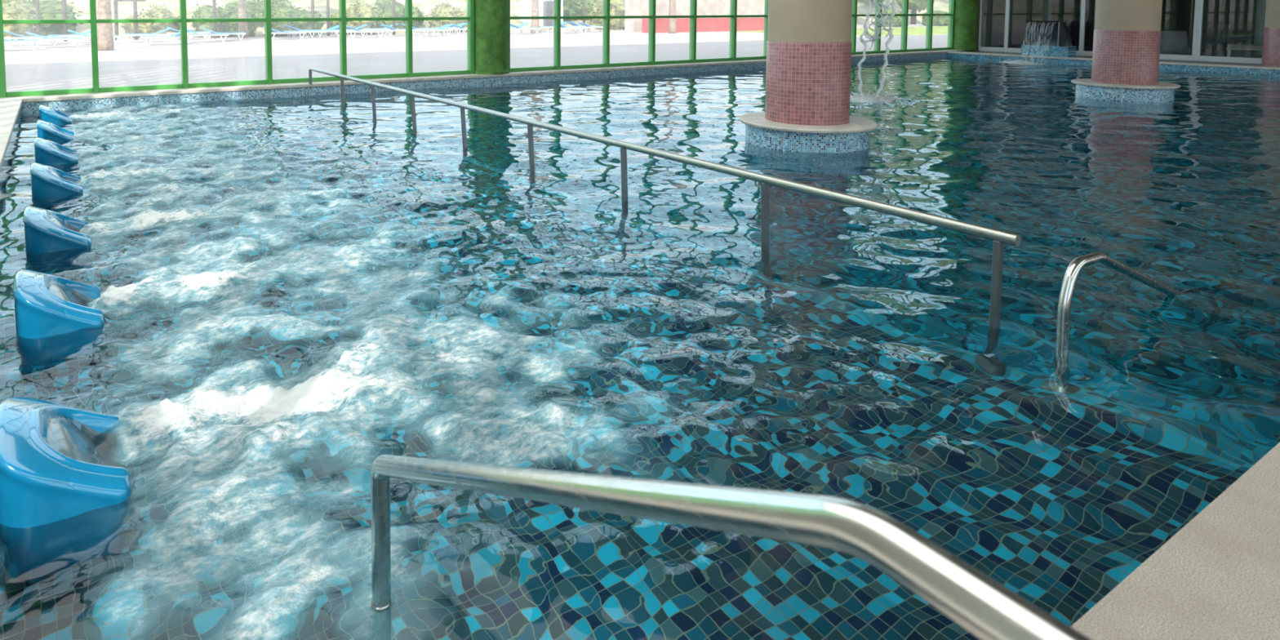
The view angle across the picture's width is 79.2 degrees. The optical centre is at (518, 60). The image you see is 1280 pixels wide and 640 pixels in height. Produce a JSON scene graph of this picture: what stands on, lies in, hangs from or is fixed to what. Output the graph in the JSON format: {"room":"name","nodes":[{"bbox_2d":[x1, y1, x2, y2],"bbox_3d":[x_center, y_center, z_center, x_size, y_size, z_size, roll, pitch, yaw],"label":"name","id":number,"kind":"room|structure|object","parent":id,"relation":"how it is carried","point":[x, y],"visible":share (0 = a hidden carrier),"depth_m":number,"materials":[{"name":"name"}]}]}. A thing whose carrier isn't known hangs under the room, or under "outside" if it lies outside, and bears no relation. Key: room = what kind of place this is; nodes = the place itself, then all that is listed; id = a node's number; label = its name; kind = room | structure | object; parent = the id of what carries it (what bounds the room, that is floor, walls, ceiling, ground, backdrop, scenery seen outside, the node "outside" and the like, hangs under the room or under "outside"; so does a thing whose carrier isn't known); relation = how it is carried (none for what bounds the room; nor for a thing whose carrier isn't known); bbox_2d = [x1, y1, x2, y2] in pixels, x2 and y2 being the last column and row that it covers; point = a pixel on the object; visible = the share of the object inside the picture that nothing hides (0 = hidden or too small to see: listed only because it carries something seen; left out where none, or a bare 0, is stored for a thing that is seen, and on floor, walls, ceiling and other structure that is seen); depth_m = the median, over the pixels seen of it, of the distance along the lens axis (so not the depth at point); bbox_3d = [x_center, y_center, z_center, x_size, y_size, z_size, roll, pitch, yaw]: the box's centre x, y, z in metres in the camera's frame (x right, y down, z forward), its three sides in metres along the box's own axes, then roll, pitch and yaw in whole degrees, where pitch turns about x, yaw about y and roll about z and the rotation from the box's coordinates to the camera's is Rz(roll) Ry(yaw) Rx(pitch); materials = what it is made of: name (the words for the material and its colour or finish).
{"room":"indoor swimming pool","nodes":[
{"label":"indoor swimming pool","id":0,"kind":"room"},
{"bbox_2d":[0,106,21,180],"bbox_3d":[-3.929,2.105,5.492,0.300,2.345,11.900,-2,5,-31],"label":"wall","id":1,"kind":"structure","parent":0,"point":[4,162],"depth_m":7.70,"materials":[{"name":"tile"}]},
{"bbox_2d":[0,98,22,169],"bbox_3d":[-1.429,1.190,1.278,0.380,0.059,21.525,-2,5,-31],"label":"trim","id":2,"kind":"structure","parent":1,"relation":"on","point":[9,108],"depth_m":8.55,"materials":[{"name":"beige stone"}]},
{"bbox_2d":[4,23,947,91],"bbox_3d":[2.306,-1.595,44.262,170.000,0.200,46.790,-2,5,-31],"label":"pavement","id":3,"kind":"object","parent":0,"point":[64,64],"depth_m":22.84,"materials":[{"name":"concrete"}]},
{"bbox_2d":[2,0,35,39],"bbox_3d":[-21.358,-1.391,30.992,3.118,2.177,2.572,-2,5,-31],"label":"shrub","id":4,"kind":"object","parent":3,"relation":"on","point":[13,10],"visible":0.59,"depth_m":30.74,"materials":[{"name":"green plant"}]},
{"bbox_2d":[4,39,40,50],"bbox_3d":[-16.238,-0.585,24.234,1.730,0.587,0.610,-3,5,-35],"label":"sun lounger","id":5,"kind":"object","parent":3,"relation":"on","point":[36,41],"visible":0.91,"depth_m":24.32,"materials":[{"name":"white plastic"}]},
{"bbox_2d":[3,30,60,46],"bbox_3d":[-17.644,-0.820,27.642,1.730,0.587,0.610,-3,5,-35],"label":"sun lounger","id":6,"kind":"object","parent":3,"relation":"on","point":[20,37],"visible":0.73,"depth_m":27.35,"materials":[{"name":"white plastic"}]},
{"bbox_2d":[35,0,40,35],"bbox_3d":[-19.193,-1.943,30.400,0.143,2.400,0.150,-2,5,-31],"label":"fence post","id":7,"kind":"object","parent":3,"relation":"on","point":[37,2],"visible":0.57,"depth_m":30.36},
{"bbox_2d":[2,0,83,35],"bbox_3d":[-21.700,-1.750,34.063,3.977,2.496,2.872,-2,5,-31],"label":"shrub","id":8,"kind":"object","parent":3,"relation":"on","point":[49,9],"visible":0.3,"depth_m":33.75,"materials":[{"name":"green plant"}]},
{"bbox_2d":[25,31,84,47],"bbox_3d":[-15.986,-0.727,26.299,1.730,0.587,0.610,-2,5,-31],"label":"sun lounger","id":9,"kind":"object","parent":3,"relation":"on","point":[44,38],"visible":0.88,"depth_m":26.16,"materials":[{"name":"white plastic"}]},
{"bbox_2d":[62,0,67,41],"bbox_3d":[-18.555,-1.994,31.138,0.143,2.400,0.150,-2,5,-31],"label":"fence post","id":10,"kind":"object","parent":3,"relation":"on","point":[64,2],"visible":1,"depth_m":31.10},
{"bbox_2d":[67,29,121,45],"bbox_3d":[-15.740,-0.867,28.321,1.730,0.587,0.610,-2,4,-27],"label":"sun lounger","id":11,"kind":"object","parent":3,"relation":"on","point":[85,36],"visible":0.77,"depth_m":27.96,"materials":[{"name":"white plastic"}]},
{"bbox_2d":[97,0,114,50],"bbox_3d":[-13.471,-4.380,24.288,3.961,8.102,3.832,-2,4,-25],"label":"palm tree","id":12,"kind":"object","parent":3,"relation":"on","point":[105,42],"visible":0.98,"depth_m":24.28,"materials":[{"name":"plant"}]},
{"bbox_2d":[113,0,119,40],"bbox_3d":[-16.917,-2.055,32.017,0.143,2.400,0.150,-2,5,-31],"label":"fence post","id":13,"kind":"object","parent":3,"relation":"on","point":[115,2],"visible":0.86,"depth_m":31.99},
{"bbox_2d":[133,0,137,39],"bbox_3d":[-16.386,-2.093,32.573,0.143,2.400,0.150,-2,5,-31],"label":"fence post","id":14,"kind":"object","parent":3,"relation":"on","point":[135,2],"visible":1,"depth_m":32.55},
{"bbox_2d":[123,27,171,42],"bbox_3d":[-14.924,-1.027,30.655,1.730,0.587,0.610,-2,4,-26],"label":"sun lounger","id":15,"kind":"object","parent":3,"relation":"on","point":[126,35],"visible":0.94,"depth_m":30.44,"materials":[{"name":"white plastic"}]},
{"bbox_2d":[120,4,180,37],"bbox_3d":[-16.805,-1.665,35.160,2.437,1.956,2.527,1,4,19],"label":"shrub","id":16,"kind":"object","parent":3,"relation":"on","point":[157,11],"visible":0.56,"depth_m":34.50,"materials":[{"name":"green plant"}]},
{"bbox_2d":[139,29,193,45],"bbox_3d":[-13.098,-0.871,28.384,1.730,0.587,0.610,-3,5,-36],"label":"sun lounger","id":17,"kind":"object","parent":3,"relation":"on","point":[176,35],"visible":0.84,"depth_m":28.16,"materials":[{"name":"white plastic"}]},
{"bbox_2d":[186,31,228,42],"bbox_3d":[-12.526,-1.015,30.475,1.730,0.587,0.610,-2,4,-23],"label":"sun lounger","id":18,"kind":"object","parent":3,"relation":"on","point":[225,35],"visible":0.73,"depth_m":30.35,"materials":[{"name":"white plastic"}]},
{"bbox_2d":[212,0,217,38],"bbox_3d":[-13.703,-2.213,34.321,0.143,2.400,0.150,-2,5,-31],"label":"fence post","id":19,"kind":"object","parent":3,"relation":"on","point":[214,6],"visible":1,"depth_m":34.29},
{"bbox_2d":[187,3,262,37],"bbox_3d":[-13.848,-1.775,36.013,3.333,1.931,2.436,-2,5,-31],"label":"shrub","id":20,"kind":"object","parent":3,"relation":"on","point":[205,11],"visible":0.51,"depth_m":35.29,"materials":[{"name":"green plant"}]},
{"bbox_2d":[238,0,248,38],"bbox_3d":[-12.515,-5.071,34.519,4.460,8.075,3.995,-1,4,-12],"label":"palm tree","id":21,"kind":"object","parent":3,"relation":"on","point":[242,26],"visible":0.73,"depth_m":34.54,"materials":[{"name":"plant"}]},
{"bbox_2d":[223,0,301,28],"bbox_3d":[-13.713,-2.257,40.329,4.281,2.597,3.538,-2,5,-31],"label":"shrub","id":22,"kind":"object","parent":3,"relation":"on","point":[258,6],"visible":0.17,"depth_m":39.46,"materials":[{"name":"green plant"}]},
{"bbox_2d":[262,26,306,39],"bbox_3d":[-10.176,-1.202,33.184,1.730,0.587,0.610,-2,5,-32],"label":"sun lounger","id":23,"kind":"object","parent":3,"relation":"on","point":[272,29],"visible":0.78,"depth_m":33.11,"materials":[{"name":"white plastic"}]},
{"bbox_2d":[262,3,326,36],"bbox_3d":[-10.987,-1.869,37.553,3.043,1.984,2.472,-2,5,-31],"label":"shrub","id":24,"kind":"object","parent":3,"relation":"on","point":[277,11],"visible":0.5,"depth_m":36.77,"materials":[{"name":"green plant"}]},
{"bbox_2d":[303,25,339,38],"bbox_3d":[-9.064,-1.353,35.386,1.730,0.587,0.610,-3,5,-38],"label":"sun lounger","id":25,"kind":"object","parent":3,"relation":"on","point":[331,29],"visible":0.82,"depth_m":35.26,"materials":[{"name":"white plastic"}]},
{"bbox_2d":[324,0,383,35],"bbox_3d":[-8.450,-2.033,39.716,2.717,2.310,2.846,1,4,17],"label":"shrub","id":26,"kind":"object","parent":3,"relation":"on","point":[362,10],"visible":0.56,"depth_m":39.04,"materials":[{"name":"green plant"}]},
{"bbox_2d":[346,25,384,38],"bbox_3d":[-7.105,-1.336,35.139,1.730,0.587,0.610,-2,4,-28],"label":"sun lounger","id":27,"kind":"object","parent":3,"relation":"on","point":[349,27],"visible":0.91,"depth_m":34.84,"materials":[{"name":"white plastic"}]},
{"bbox_2d":[380,24,417,36],"bbox_3d":[-5.830,-1.478,37.198,1.730,0.587,0.610,-3,5,-37],"label":"sun lounger","id":28,"kind":"object","parent":3,"relation":"on","point":[392,28],"visible":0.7,"depth_m":36.91,"materials":[{"name":"white plastic"}]},
{"bbox_2d":[371,0,428,29],"bbox_3d":[-6.910,-2.364,43.250,3.903,2.692,3.178,-2,5,-31],"label":"shrub","id":29,"kind":"object","parent":3,"relation":"on","point":[384,8],"visible":0.44,"depth_m":42.20,"materials":[{"name":"green plant"}]},
{"bbox_2d":[416,24,453,36],"bbox_3d":[-4.052,-1.464,36.993,1.730,0.587,0.610,-3,5,-39],"label":"sun lounger","id":30,"kind":"object","parent":3,"relation":"on","point":[440,28],"visible":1,"depth_m":37.01,"materials":[{"name":"white plastic"}]},
{"bbox_2d":[424,0,466,32],"bbox_3d":[-3.846,-2.253,43.531,3.159,2.328,2.566,-2,5,-31],"label":"shrub","id":31,"kind":"object","parent":3,"relation":"on","point":[443,10],"visible":0.48,"depth_m":42.71,"materials":[{"name":"green plant"}]},
{"bbox_2d":[530,0,539,32],"bbox_3d":[0.940,-5.563,41.682,4.084,8.071,3.886,2,5,30],"label":"palm tree","id":32,"kind":"object","parent":3,"relation":"on","point":[535,3],"visible":0.75,"depth_m":41.76,"materials":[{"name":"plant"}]},
{"bbox_2d":[520,0,563,28],"bbox_3d":[1.465,-3.145,48.214,2.600,2.350,2.000,-2,5,-31],"label":"hut","id":33,"kind":"object","parent":3,"relation":"on","point":[545,6],"visible":0.35,"depth_m":47.52,"materials":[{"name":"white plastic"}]},
{"bbox_2d":[563,0,597,22],"bbox_3d":[4.128,-3.302,51.922,4.270,3.521,4.939,2,5,32],"label":"shrub","id":34,"kind":"object","parent":3,"relation":"on","point":[571,7],"visible":0.26,"depth_m":50.78,"materials":[{"name":"green plant"}]},
{"bbox_2d":[582,0,625,30],"bbox_3d":[6.563,-2.897,49.185,4.624,2.986,3.681,-2,5,-31],"label":"shrub","id":35,"kind":"object","parent":3,"relation":"on","point":[617,7],"visible":0.38,"depth_m":47.69,"materials":[{"name":"green plant"}]},
{"bbox_2d":[668,0,676,33],"bbox_3d":[8.451,-5.597,41.230,4.045,8.202,3.621,1,4,9],"label":"palm tree","id":36,"kind":"object","parent":3,"relation":"on","point":[672,21],"visible":0.95,"depth_m":41.18,"materials":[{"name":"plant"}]},
{"bbox_2d":[624,0,764,32],"bbox_3d":[11.357,-3.031,45.460,11.159,2.500,2.000,-2,5,-31],"label":"building","id":37,"kind":"structure","parent":3,"relation":"on","point":[633,7],"depth_m":44.46,"materials":[{"name":"stone"}]},
{"bbox_2d":[881,8,908,26],"bbox_3d":[27.501,-2.976,55.838,2.486,1.658,2.077,-2,5,-31],"label":"shrub","id":38,"kind":"object","parent":3,"relation":"on","point":[896,20],"visible":0.3,"depth_m":55.00,"materials":[{"name":"green plant"}]},
{"bbox_2d":[895,0,934,24],"bbox_3d":[33.302,-10.596,63.443,6.389,15.128,6.117,3,5,39],"label":"tree","id":39,"kind":"object","parent":3,"relation":"on","point":[914,6],"visible":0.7,"depth_m":63.22,"materials":[{"name":"green plant"}]},
{"bbox_2d":[920,9,948,26],"bbox_3d":[32.366,-3.210,58.706,2.639,1.624,1.927,-2,5,-31],"label":"shrub","id":40,"kind":"object","parent":3,"relation":"on","point":[938,20],"visible":0.55,"depth_m":57.99,"materials":[{"name":"green plant"}]},
{"bbox_2d":[21,53,946,113],"bbox_3d":[2.774,1.334,16.692,23.430,2.345,0.300,-2,5,-31],"label":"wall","id":41,"kind":"structure","parent":0,"point":[28,107],"depth_m":13.33,"materials":[{"name":"tile"}]},
{"bbox_2d":[0,0,93,97],"bbox_3d":[-6.815,-2.899,10.803,1.160,6.800,0.150,-2,5,-31],"label":"window","id":42,"kind":"structure","parent":41,"relation":"in","point":[3,93],"depth_m":10.82,"materials":[{"name":"green paint"}]},
{"bbox_2d":[88,0,182,93],"bbox_3d":[-5.799,-2.942,11.421,1.240,6.800,0.150,-2,5,-31],"label":"window","id":43,"kind":"structure","parent":41,"relation":"in","point":[96,89],"depth_m":11.36,"materials":[{"name":"green paint"}]},
{"bbox_2d":[179,0,267,88],"bbox_3d":[-4.723,-2.987,12.075,1.300,6.800,0.150,-2,5,-31],"label":"window","id":44,"kind":"structure","parent":41,"relation":"in","point":[184,46],"depth_m":11.98,"materials":[{"name":"green paint"}]},
{"bbox_2d":[263,0,341,84],"bbox_3d":[-3.630,-3.033,12.739,1.280,6.800,0.150,-2,5,-31],"label":"window","id":45,"kind":"structure","parent":41,"relation":"in","point":[267,3],"depth_m":12.62,"materials":[{"name":"green paint"}]},
{"bbox_2d":[338,0,408,79],"bbox_3d":[-2.558,-3.077,13.391,1.250,6.800,0.150,-2,5,-31],"label":"window","id":46,"kind":"structure","parent":41,"relation":"in","point":[342,3],"depth_m":13.27,"materials":[{"name":"green paint"}]},
{"bbox_2d":[404,0,474,76],"bbox_3d":[-1.457,-3.123,14.060,1.348,6.800,0.150,-2,5,-31],"label":"window","id":47,"kind":"structure","parent":41,"relation":"in","point":[408,3],"depth_m":14.20,"materials":[{"name":"green paint"}]},
{"bbox_2d":[0,49,964,102],"bbox_3d":[2.923,0.117,16.893,24.080,0.055,0.670,-2,5,-31],"label":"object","id":48,"kind":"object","parent":41,"relation":"on","point":[324,83],"depth_m":13.28,"materials":[{"name":"beige stone"}]},
{"bbox_2d":[474,0,509,74],"bbox_3d":[-0.547,-3.155,14.555,0.730,6.796,0.730,-2,5,-31],"label":"pillar","id":49,"kind":"structure","parent":48,"relation":"on","point":[491,16],"depth_m":14.45,"materials":[{"name":"green paint"}]},
{"bbox_2d":[507,0,556,71],"bbox_3d":[0.252,-3.195,15.098,1.210,6.800,0.150,-2,5,-31],"label":"window","id":50,"kind":"structure","parent":41,"relation":"in","point":[541,68],"depth_m":15.10,"materials":[{"name":"green paint"}]},
{"bbox_2d":[553,0,606,69],"bbox_3d":[1.307,-3.239,15.739,1.280,6.800,0.150,-2,5,-31],"label":"window","id":51,"kind":"structure","parent":41,"relation":"in","point":[557,3],"depth_m":15.60,"materials":[{"name":"green paint"}]},
{"bbox_2d":[602,0,652,66],"bbox_3d":[2.396,-3.285,16.401,1.290,6.800,0.150,-2,5,-31],"label":"window","id":52,"kind":"structure","parent":41,"relation":"in","point":[606,28],"depth_m":16.27,"materials":[{"name":"green paint"}]},
{"bbox_2d":[648,0,693,64],"bbox_3d":[3.472,-3.330,17.055,1.250,6.800,0.150,-2,5,-31],"label":"window","id":53,"kind":"structure","parent":41,"relation":"in","point":[651,31],"depth_m":16.93,"materials":[{"name":"green paint"}]},
{"bbox_2d":[688,0,733,62],"bbox_3d":[4.560,-3.375,17.717,1.320,6.800,0.150,-2,5,-31],"label":"window","id":54,"kind":"structure","parent":41,"relation":"in","point":[693,3],"depth_m":17.57,"materials":[{"name":"green paint"}]},
{"bbox_2d":[728,0,768,60],"bbox_3d":[5.632,-3.420,18.368,1.210,6.800,0.150,-2,5,-31],"label":"window","id":55,"kind":"structure","parent":41,"relation":"in","point":[733,8],"depth_m":18.24,"materials":[{"name":"green paint"}]},
{"bbox_2d":[763,0,768,56],"bbox_3d":[6.636,-3.462,18.978,1.160,6.800,0.150,-2,5,-31],"label":"window","id":56,"kind":"structure","parent":41,"relation":"in","point":[766,10],"depth_m":18.88,"materials":[{"name":"green paint"}]},
{"bbox_2d":[851,0,879,54],"bbox_3d":[9.518,-3.583,20.730,1.110,6.800,0.150,-2,5,-31],"label":"window","id":57,"kind":"structure","parent":41,"relation":"in","point":[854,20],"depth_m":20.61,"materials":[{"name":"green paint"}]},
{"bbox_2d":[874,0,905,53],"bbox_3d":[10.521,-3.625,21.340,1.260,6.800,0.150,-2,5,-31],"label":"window","id":58,"kind":"structure","parent":41,"relation":"in","point":[877,47],"depth_m":21.22,"materials":[{"name":"green paint"}]},
{"bbox_2d":[900,0,930,52],"bbox_3d":[11.589,-3.670,21.989,1.260,6.800,0.150,-2,5,-31],"label":"window","id":59,"kind":"structure","parent":41,"relation":"in","point":[904,2],"depth_m":21.85,"materials":[{"name":"green paint"}]},
{"bbox_2d":[925,0,955,50],"bbox_3d":[12.643,-3.714,22.629,1.228,6.800,0.150,-2,5,-31],"label":"window","id":60,"kind":"structure","parent":41,"relation":"in","point":[930,2],"depth_m":22.72,"materials":[{"name":"green paint"}]},
{"bbox_2d":[26,0,949,38],"bbox_3d":[-6.744,-5.464,58.887,170.000,5.550,30.000,-2,5,-31],"label":"trees","id":61,"kind":"object","parent":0,"point":[125,9],"visible":0.08,"depth_m":44.49,"materials":[{"name":"green plant"}]},
{"bbox_2d":[736,26,947,35],"bbox_3d":[32.496,-2.176,51.385,41.000,0.080,9.000,-2,5,-31],"label":"lawn","id":62,"kind":"structure","parent":0,"point":[939,29],"depth_m":43.66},
{"bbox_2d":[976,0,1071,48],"bbox_3d":[16.750,-3.788,25.162,7.000,7.000,0.250,-2,5,-31],"label":"wall","id":63,"kind":"structure","parent":0,"point":[993,11],"depth_m":24.85,"materials":[{"name":"paint"}]},
{"bbox_2d":[946,53,1279,75],"bbox_3d":[15.824,1.286,17.498,0.300,2.330,11.900,-2,5,-31],"label":"wall","id":64,"kind":"structure","parent":0,"point":[1060,61],"depth_m":18.04,"materials":[{"name":"tile"}]},
{"bbox_2d":[946,51,1279,70],"bbox_3d":[15.843,0.099,17.413,0.370,0.050,11.875,-2,5,-31],"label":"trim","id":65,"kind":"structure","parent":64,"relation":"on","point":[949,52],"depth_m":18.03,"materials":[{"name":"beige stone"}]},
{"bbox_2d":[1020,20,1075,57],"bbox_3d":[13.946,-0.495,20.219,0.916,1.129,1.140,-2,5,-31],"label":"fountain","id":66,"kind":"object","parent":65,"relation":"on","point":[1049,38],"visible":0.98,"depth_m":20.31,"materials":[{"name":"tile"}]},
{"bbox_2d":[1026,20,1071,45],"bbox_3d":[14.105,-0.721,20.325,0.517,0.692,1.000,-2,5,-31],"label":"waterfall","id":67,"kind":"object","parent":66,"relation":"attached to","point":[1050,33],"depth_m":20.39},
{"bbox_2d":[964,44,1262,66],"bbox_3d":[21.876,0.328,15.817,8.240,0.272,22.150,-2,5,-31],"label":"deck","id":68,"kind":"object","parent":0,"point":[1246,54],"depth_m":21.23,"materials":[{"name":"stone"}]},
{"bbox_2d":[952,0,977,49],"bbox_3d":[13.526,-3.734,22.956,0.760,6.796,0.760,-2,5,-31],"label":"pillar","id":69,"kind":"structure","parent":68,"relation":"on","point":[965,30],"depth_m":22.84,"materials":[{"name":"green paint"}]},
{"bbox_2d":[1040,0,1052,21],"bbox_3d":[16.815,-1.781,24.230,0.280,2.780,0.280,-2,5,-31],"label":"post","id":70,"kind":"object","parent":68,"relation":"on","point":[1046,5],"visible":0.49,"depth_m":24.13,"materials":[{"name":"grey metal"}]},
{"bbox_2d":[1160,30,1188,55],"bbox_3d":[17.927,-0.497,20.948,0.800,0.670,0.800,-2,5,-31],"label":"table","id":71,"kind":"object","parent":68,"relation":"on","point":[1172,42],"visible":0.76,"depth_m":20.64,"materials":[{"name":"white fabric"}]},
{"bbox_2d":[1201,24,1231,56],"bbox_3d":[18.684,-0.554,20.458,0.440,0.850,0.460,0,4,0],"label":"chair","id":72,"kind":"object","parent":68,"relation":"on","point":[1220,33],"visible":0.84,"depth_m":20.22,"materials":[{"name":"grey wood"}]},
{"bbox_2d":[1226,44,1262,57],"bbox_3d":[18.455,-0.209,18.943,1.240,0.370,0.700,4,5,44],"label":"daybed","id":73,"kind":"object","parent":68,"relation":"on","point":[1230,46],"visible":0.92,"depth_m":18.94,"materials":[{"name":"white plastic"}]},
{"bbox_2d":[1227,44,1262,48],"bbox_3d":[18.455,-0.354,18.933,1.200,0.080,0.660,4,5,44],"label":"bench","id":74,"kind":"object","parent":73,"relation":"on","point":[1229,46],"depth_m":18.93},
{"bbox_2d":[1253,0,1266,54],"bbox_3d":[20.541,-1.559,21.004,0.280,2.780,0.280,-2,5,-31],"label":"post","id":75,"kind":"object","parent":68,"relation":"on","point":[1260,4],"visible":0.65,"depth_m":20.98,"materials":[{"name":"grey metal"}]},
{"bbox_2d":[1261,0,1279,66],"bbox_3d":[16.984,-3.280,16.566,0.851,6.824,0.851,-2,5,-31],"label":"column","id":76,"kind":"structure","parent":68,"relation":"on","point":[1271,40],"depth_m":16.74,"materials":[{"name":"pink tile"}]},
{"bbox_2d":[1070,0,1256,51],"bbox_3d":[25.220,-3.262,17.523,0.300,7.000,22.000,-2,5,-31],"label":"wall","id":77,"kind":"structure","parent":0,"point":[1176,15],"depth_m":23.64,"materials":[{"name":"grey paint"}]},
{"bbox_2d":[1071,442,1279,639],"bbox_3d":[11.817,1.197,2.410,23.400,0.220,9.670,-2,5,-31],"label":"deck","id":78,"kind":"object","parent":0,"point":[1218,577],"depth_m":1.67,"materials":[{"name":"stone"}]},
{"bbox_3d":[7.805,2.310,12.672,19.080,0.950,12.500,-2,5,-31],"label":"floor","id":79,"kind":"structure","parent":0,"visible":0},
{"bbox_2d":[0,57,1279,639],"bbox_3d":[5.947,1.686,11.495,22.930,2.157,12.000,-2,5,-31],"label":"pool water","id":80,"kind":"object","parent":79,"relation":"in","point":[857,356],"visible":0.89,"depth_m":3.33,"materials":[{"name":"liquid"}]},
{"bbox_2d":[69,102,613,639],"bbox_3d":[-2.667,0.967,6.556,2.999,0.128,11.319,-2,5,-31],"label":"foam","id":81,"kind":"object","parent":80,"relation":"on","point":[260,405],"visible":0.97,"depth_m":2.88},
{"bbox_2d":[849,85,901,102],"bbox_3d":[5.627,0.527,12.224,0.942,0.236,0.786,-2,5,-31],"label":"splash","id":82,"kind":"object","parent":80,"relation":"on","point":[869,96],"visible":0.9,"depth_m":12.04,"materials":[{"name":"liquid"}]},
{"bbox_2d":[857,0,895,96],"bbox_3d":[5.683,-0.997,12.018,0.605,3.181,0.154,0,4,4],"label":"cascade","id":83,"kind":"object","parent":80,"relation":"on","point":[866,32],"visible":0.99,"depth_m":12.05,"materials":[{"name":"liquid"}]},
{"bbox_2d":[999,57,1044,64],"bbox_3d":[13.291,-0.006,20.181,0.451,0.205,1.164,-2,5,-31],"label":"splash","id":84,"kind":"object","parent":80,"relation":"on","point":[1018,61],"visible":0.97,"depth_m":20.12,"materials":[{"name":"liquid"}]},
{"bbox_2d":[739,0,877,152],"bbox_3d":[3.109,-1.980,8.042,1.390,8.246,1.390,1,4,7],"label":"column","id":85,"kind":"structure","parent":79,"relation":"on","point":[809,42],"depth_m":7.81,"materials":[{"name":"tile"}]},
{"bbox_2d":[1055,252,1182,351],"bbox_3d":[3.010,1.635,3.696,1.760,1.630,0.140,-2,5,-31],"label":"handrail","id":86,"kind":"object","parent":79,"relation":"on","point":[1071,274],"visible":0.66,"depth_m":3.25,"materials":[{"name":"silver metal"}]},
{"bbox_2d":[1071,0,1180,102],"bbox_3d":[9.830,-2.266,12.185,1.390,8.246,1.390,1,4,7],"label":"column","id":87,"kind":"structure","parent":79,"relation":"on","point":[1126,37],"depth_m":11.98,"materials":[{"name":"tile"}]},
{"bbox_3d":[-2.200,2.315,6.563,4.350,1.780,12.500,-2,5,-31],"label":"floor","id":88,"kind":"structure","parent":0,"visible":0},
{"bbox_2d":[39,105,71,124],"bbox_3d":[-5.932,0.850,9.770,0.350,0.582,0.500,-2,5,-31],"label":"hood","id":89,"kind":"object","parent":88,"relation":"on","point":[48,114],"visible":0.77,"depth_m":9.56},
{"bbox_2d":[36,120,75,142],"bbox_3d":[-5.130,0.940,8.458,0.350,0.582,0.500,-2,5,-31],"label":"hood","id":90,"kind":"object","parent":88,"relation":"on","point":[46,131],"visible":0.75,"depth_m":8.26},
{"bbox_2d":[34,137,78,166],"bbox_3d":[-4.433,1.019,7.316,0.350,0.582,0.500,-2,5,-31],"label":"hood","id":91,"kind":"object","parent":88,"relation":"on","point":[47,153],"visible":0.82,"depth_m":7.11,"materials":[{"name":"plastic"}]},
{"bbox_2d":[30,162,83,196],"bbox_3d":[-3.705,1.101,6.123,0.350,0.582,0.500,-2,5,-31],"label":"hood","id":92,"kind":"object","parent":88,"relation":"on","point":[46,180],"visible":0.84,"depth_m":5.92,"materials":[{"name":"plastic"}]},
{"bbox_2d":[22,205,91,253],"bbox_3d":[-2.883,1.194,4.777,0.350,0.582,0.500,-2,5,-31],"label":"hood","id":93,"kind":"object","parent":88,"relation":"on","point":[46,231],"visible":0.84,"depth_m":4.58,"materials":[{"name":"plastic"}]},
{"bbox_2d":[13,268,104,338],"bbox_3d":[-2.170,1.274,3.610,0.350,0.582,0.500,-2,5,-31],"label":"seat","id":94,"kind":"object","parent":88,"relation":"on","point":[46,305],"visible":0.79,"depth_m":3.42,"materials":[{"name":"plastic"}]},
{"bbox_2d":[0,396,132,528],"bbox_3d":[-1.426,1.358,2.392,0.350,0.582,0.500,-2,5,-31],"label":"seat","id":95,"kind":"object","parent":88,"relation":"on","point":[51,468],"visible":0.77,"depth_m":2.22,"materials":[{"name":"plastic"}]},
{"bbox_2d":[370,454,1091,639],"bbox_3d":[0.204,1.101,0.934,0.110,1.415,2.160,-2,5,-31],"label":"handrail","id":96,"kind":"object","parent":88,"relation":"on","point":[988,610],"visible":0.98,"depth_m":0.78,"materials":[{"name":"silver metal"}]},
{"bbox_3d":[-0.378,1.398,7.612,0.096,0.104,11.900,-2,5,-31],"label":"trim","id":97,"kind":"structure","parent":88,"relation":"on","visible":0},
{"bbox_2d":[308,67,1021,328],"bbox_3d":[-0.603,0.870,8.049,0.158,0.898,10.900,-2,5,-31],"label":"handrail","id":98,"kind":"object","parent":97,"relation":"on","point":[999,237],"visible":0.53,"depth_m":4.56,"materials":[{"name":"silver metal"}]},
{"bbox_3d":[22.400,-2.642,15.433,6.730,0.150,21.300,-2,5,-31],"label":"ceiling","id":99,"kind":"structure","parent":0,"visible":0},
{"bbox_2d":[1084,0,1095,45],"bbox_3d":[19.243,-1.846,25.239,0.100,2.730,0.700,-2,5,-31],"label":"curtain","id":100,"kind":"object","parent":99,"relation":"hanging from","point":[1091,9],"visible":0.39,"depth_m":25.47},
{"bbox_3d":[19.416,-4.437,13.505,0.200,4.098,21.330,-2,5,-31],"label":"wall","id":101,"kind":"structure","parent":0,"visible":0},
{"bbox_2d":[977,0,1007,52],"bbox_3d":[14.063,-1.722,22.501,0.080,2.900,0.770,-2,5,-31],"label":"door","id":102,"kind":"structure","parent":101,"relation":"in","point":[980,48],"depth_m":22.73,"materials":[{"name":"grey metal"}]},
{"bbox_2d":[1005,0,1083,55],"bbox_3d":[14.760,-1.643,21.359,0.080,2.900,1.910,-2,5,-31],"label":"door","id":103,"kind":"structure","parent":101,"relation":"in","point":[1007,49],"depth_m":22.11,"materials":[{"name":"grey metal"}]},
{"bbox_2d":[1080,0,1092,56],"bbox_3d":[15.577,-1.551,20.021,0.080,2.900,1.230,-2,5,-31],"label":"door","id":104,"kind":"structure","parent":101,"relation":"in","point":[1083,52],"depth_m":20.54,"materials":[{"name":"grey metal"}]},
{"bbox_2d":[1159,0,1200,61],"bbox_3d":[16.217,-1.479,18.974,0.080,2.900,1.230,-2,5,-31],"label":"door","id":105,"kind":"structure","parent":101,"relation":"in","point":[1197,11],"depth_m":18.55,"materials":[{"name":"grey metal"}]},
{"bbox_2d":[1196,0,1262,63],"bbox_3d":[17.127,-1.377,17.483,0.080,2.900,2.270,-2,5,-31],"label":"door","id":106,"kind":"structure","parent":101,"relation":"in","point":[1199,58],"depth_m":18.30,"materials":[{"name":"grey metal"}]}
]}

